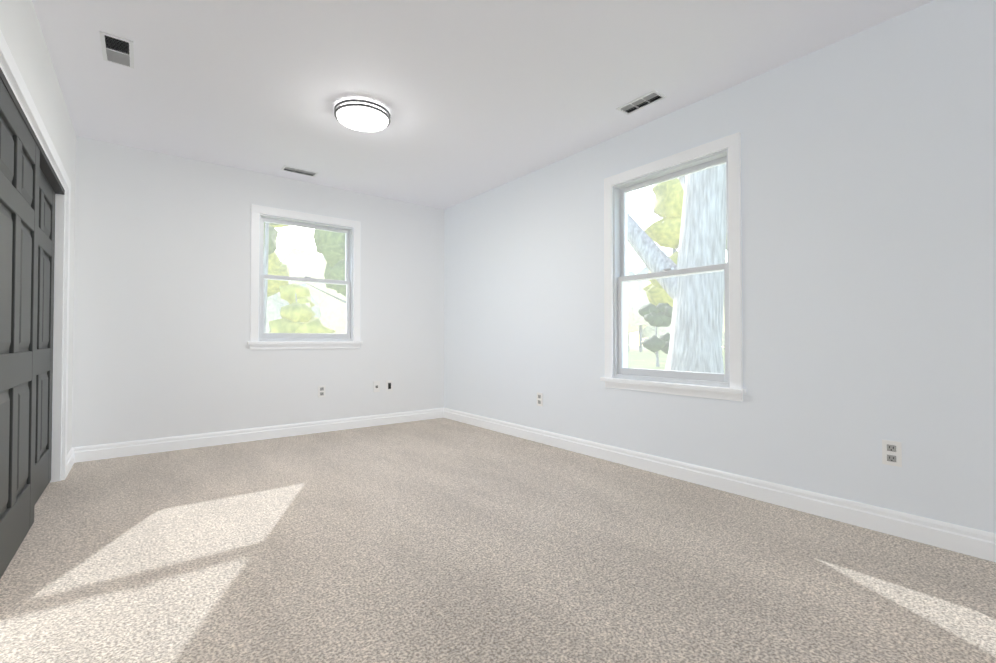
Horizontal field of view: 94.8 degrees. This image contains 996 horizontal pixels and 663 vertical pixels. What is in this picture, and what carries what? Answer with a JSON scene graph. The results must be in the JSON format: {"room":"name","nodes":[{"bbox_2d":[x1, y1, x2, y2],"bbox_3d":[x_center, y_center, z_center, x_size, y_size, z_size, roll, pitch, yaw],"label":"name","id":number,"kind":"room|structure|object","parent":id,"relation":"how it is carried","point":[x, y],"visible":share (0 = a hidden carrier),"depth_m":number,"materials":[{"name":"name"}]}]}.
{"room":"empty bedroom","nodes":[
{"label":"empty bedroom","id":0,"kind":"room"},
{"bbox_2d":[0,0,75,467],"bbox_3d":[-1.455,-0.283,1.118,0.120,2.440,5.723,1,-1,-38],"label":"wall","id":1,"kind":"structure","parent":0,"point":[21,30],"depth_m":2.39,"materials":[{"name":"paint"}]},
{"bbox_2d":[0,78,39,578],"bbox_3d":[-2.010,0.009,1.890,0.035,1.850,0.930,1,-1,-38],"label":"closet door","id":2,"kind":"structure","parent":1,"relation":"in","point":[19,187],"depth_m":1.91,"materials":[{"name":"grey wood"}]},
{"bbox_2d":[0,68,64,194],"bbox_3d":[-2.291,-0.916,2.224,0.093,0.030,1.849,1,-1,-38],"label":"trim","id":3,"kind":"structure","parent":1,"relation":"attached to","point":[48,171],"depth_m":2.39,"materials":[{"name":"grey"}]},
{"bbox_2d":[0,30,70,482],"bbox_3d":[-2.293,-0.029,2.209,0.138,1.965,2.010,1,-1,-38],"label":"trim","id":4,"kind":"structure","parent":1,"relation":"attached to","point":[60,336],"depth_m":2.95,"materials":[{"name":"white wood"}]},
{"bbox_2d":[34,168,54,505],"bbox_3d":[-2.584,0.019,2.564,0.035,1.850,0.930,1,-1,-38],"label":"closet door","id":5,"kind":"structure","parent":1,"relation":"in","point":[44,371],"depth_m":2.70,"materials":[{"name":"grey wood"}]},
{"bbox_2d":[66,448,73,476],"bbox_3d":[-3.009,0.913,3.214,0.017,0.112,0.478,1,-1,-38],"label":"baseboard","id":6,"kind":"structure","parent":1,"relation":"attached to","point":[70,459],"depth_m":3.21,"materials":[{"name":"white wood"}]},
{"bbox_2d":[72,136,443,446],"bbox_3d":[-1.930,-0.231,4.469,3.479,2.440,0.155,1,-1,-38],"label":"wall","id":7,"kind":"structure","parent":0,"point":[161,324],"depth_m":3.94,"materials":[{"name":"white paint"}]},
{"bbox_2d":[72,408,443,462],"bbox_3d":[-1.891,0.931,4.373,3.204,0.112,0.017,1,-1,-38],"label":"baseboard","id":8,"kind":"structure","parent":7,"relation":"attached to","point":[111,450],"depth_m":4.05,"materials":[{"name":"white wood"}]},
{"bbox_2d":[247,204,362,349],"bbox_3d":[-1.878,-0.487,4.501,1.054,1.313,0.225,1,-1,-38],"label":"window","id":9,"kind":"structure","parent":7,"relation":"in","point":[260,339],"depth_m":4.43,"materials":[{"name":"white plastic"}]},
{"bbox_2d":[318,385,324,397],"bbox_3d":[-1.733,0.590,4.505,0.070,0.115,0.010,1,-1,-38],"label":"electrical outlet","id":10,"kind":"object","parent":7,"relation":"attached to","point":[321,391],"visible":1,"depth_m":4.50,"materials":[{"name":"white plastic"}]},
{"bbox_2d":[373,381,379,391],"bbox_3d":[-1.283,0.585,4.850,0.070,0.115,0.018,1,-1,-38],"label":"outlet","id":11,"kind":"object","parent":7,"relation":"attached to","point":[376,386],"visible":1,"depth_m":4.85,"materials":[{"name":"white plastic"}]},
{"bbox_2d":[386,380,392,390],"bbox_3d":[-1.171,0.586,4.942,0.070,0.115,0.008,1,-1,-38],"label":"electrical outlet plate","id":12,"kind":"object","parent":7,"relation":"attached to","point":[389,385],"visible":1,"depth_m":4.94,"materials":[{"name":"white plastic"}]},
{"bbox_2d":[263,222,268,332],"bbox_3d":[-6.252,-2.660,13.034,2.481,8.762,2.878,1,-1,-38],"label":"window frame","id":13,"kind":"structure","parent":0,"point":[266,250],"depth_m":12.99,"materials":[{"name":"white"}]},
{"bbox_2d":[32,0,933,209],"bbox_3d":[-0.456,-1.541,1.913,4.309,0.100,6.033,1,-1,-38],"label":"ceiling","id":14,"kind":"structure","parent":0,"point":[474,98],"depth_m":2.62,"materials":[{"name":"white paint"}]},
{"bbox_2d":[99,31,133,68],"bbox_3d":[-2.005,-1.478,2.417,0.131,0.010,0.291,1,-1,-38],"label":"ceiling vent","id":15,"kind":"object","parent":14,"relation":"in","point":[117,50],"visible":1,"depth_m":2.40,"materials":[{"name":"white metal"}]},
{"bbox_2d":[281,165,318,176],"bbox_3d":[-1.798,-1.450,4.156,0.291,0.011,0.131,1,-1,-38],"label":"ceiling vent","id":16,"kind":"object","parent":14,"relation":"in","point":[299,171],"visible":1,"depth_m":4.14,"materials":[{"name":"white metal"}]},
{"bbox_2d":[334,99,390,131],"bbox_3d":[-0.902,-1.430,3.057,0.360,0.084,0.360,1,-1,-38],"label":"lamp","id":17,"kind":"object","parent":14,"relation":"attached to","point":[362,115],"visible":1,"depth_m":2.98,"materials":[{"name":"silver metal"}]},
{"bbox_2d":[616,90,666,114],"bbox_3d":[0.920,-1.469,2.953,0.131,0.011,0.291,1,-1,-38],"label":"ceiling vent","id":18,"kind":"object","parent":14,"relation":"in","point":[642,102],"visible":1,"depth_m":2.94,"materials":[{"name":"white metal"}]},
{"bbox_2d":[0,418,995,662],"bbox_3d":[-0.456,0.999,1.874,4.309,0.100,6.033,1,-1,-38],"label":"floor","id":19,"kind":"structure","parent":0,"point":[441,540],"depth_m":1.83,"materials":[{"name":"carpet"}]},
{"bbox_2d":[444,0,995,533],"bbox_3d":[1.185,-0.251,3.167,0.155,2.440,5.723,1,-1,-38],"label":"wall","id":20,"kind":"structure","parent":0,"point":[868,240],"depth_m":2.40,"materials":[{"name":"paint"}]},
{"bbox_2d":[537,392,542,405],"bbox_3d":[0.370,0.603,4.070,0.010,0.115,0.070,1,-1,-38],"label":"electrical outlet","id":21,"kind":"object","parent":20,"relation":"attached to","point":[539,399],"visible":1,"depth_m":4.06,"materials":[{"name":"white plastic"}]},
{"bbox_2d":[600,132,745,400],"bbox_3d":[1.187,-0.378,3.149,0.225,1.593,1.048,1,-1,-38],"label":"window","id":22,"kind":"structure","parent":20,"relation":"in","point":[620,374],"depth_m":3.08,"materials":[{"name":"white plastic"}]},
{"bbox_2d":[444,408,995,561],"bbox_3d":[1.117,0.912,3.096,0.017,0.112,5.723,1,-1,-38],"label":"baseboard","id":23,"kind":"structure","parent":20,"relation":"attached to","point":[962,539],"depth_m":2.51,"materials":[{"name":"white wood"}]},
{"bbox_2d":[882,440,901,466],"bbox_3d":[1.854,0.573,2.157,0.010,0.115,0.070,1,-1,-38],"label":"electrical outlet","id":24,"kind":"object","parent":20,"relation":"attached to","point":[891,453],"visible":1,"depth_m":2.15,"materials":[{"name":"white plastic"}]},
{"label":"outside","id":25,"kind":"structure","parent":0,"visible":0},
{"bbox_2d":[628,346,724,373],"bbox_3d":[-0.205,1.613,-0.424,160.000,0.200,160.000,1,-1,-38],"label":"lawn","id":26,"kind":"structure","parent":25,"point":[636,360],"depth_m":33.31,"materials":[{"name":"green plant"}]},
{"bbox_2d":[264,222,281,254],"bbox_3d":[-19.734,-5.037,32.626,8.072,14.122,8.216,1,-1,-38],"label":"tree","id":27,"kind":"object","parent":26,"relation":"on","point":[273,245],"depth_m":35.07,"materials":[{"name":"green plant"}]},
{"bbox_2d":[267,225,289,296],"bbox_3d":[-22.257,-6.542,41.916,9.823,17.420,10.320,1,-1,-38],"label":"tree","id":28,"kind":"object","parent":26,"relation":"on","point":[282,269],"depth_m":42.23,"materials":[{"name":"green plant"}]},
{"bbox_2d":[269,282,335,332],"bbox_3d":[-8.115,-0.114,18.258,2.763,3.832,2.524,1,-1,-38],"label":"tree","id":29,"kind":"object","parent":26,"relation":"on","point":[305,318],"depth_m":17.73,"materials":[{"name":"green plant"}]},
{"bbox_2d":[306,229,345,302],"bbox_3d":[-11.246,-5.101,36.645,7.585,14.376,7.988,1,-1,-38],"label":"tree","id":30,"kind":"object","parent":26,"relation":"on","point":[333,251],"depth_m":34.02,"materials":[{"name":"green plant"}]},
{"bbox_2d":[266,248,724,351],"bbox_3d":[6.905,-3.856,35.868,84.248,13.312,93.390,1,-1,-38],"label":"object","id":31,"kind":"object","parent":26,"relation":"on","point":[336,316],"depth_m":51.69,"materials":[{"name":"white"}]},
{"bbox_2d":[638,303,672,366],"bbox_3d":[8.668,0.150,24.716,2.470,3.505,2.460,1,-1,-38],"label":"tree","id":32,"kind":"object","parent":26,"relation":"on","point":[651,341],"depth_m":24.65,"materials":[{"name":"green plant"}]},
{"bbox_2d":[627,163,726,373],"bbox_3d":[3.207,-5.467,8.139,8.228,14.224,7.229,1,-1,-38],"label":"trunk","id":33,"kind":"object","parent":26,"relation":"on","point":[683,300],"depth_m":7.16,"materials":[{"name":"grey plant"}]},
{"bbox_2d":[642,178,725,306],"bbox_3d":[13.489,-4.371,32.486,7.097,12.787,6.564,1,-1,-38],"label":"tree","id":34,"kind":"object","parent":26,"relation":"on","point":[666,198],"depth_m":31.37,"materials":[{"name":"green plant"}]}
]}

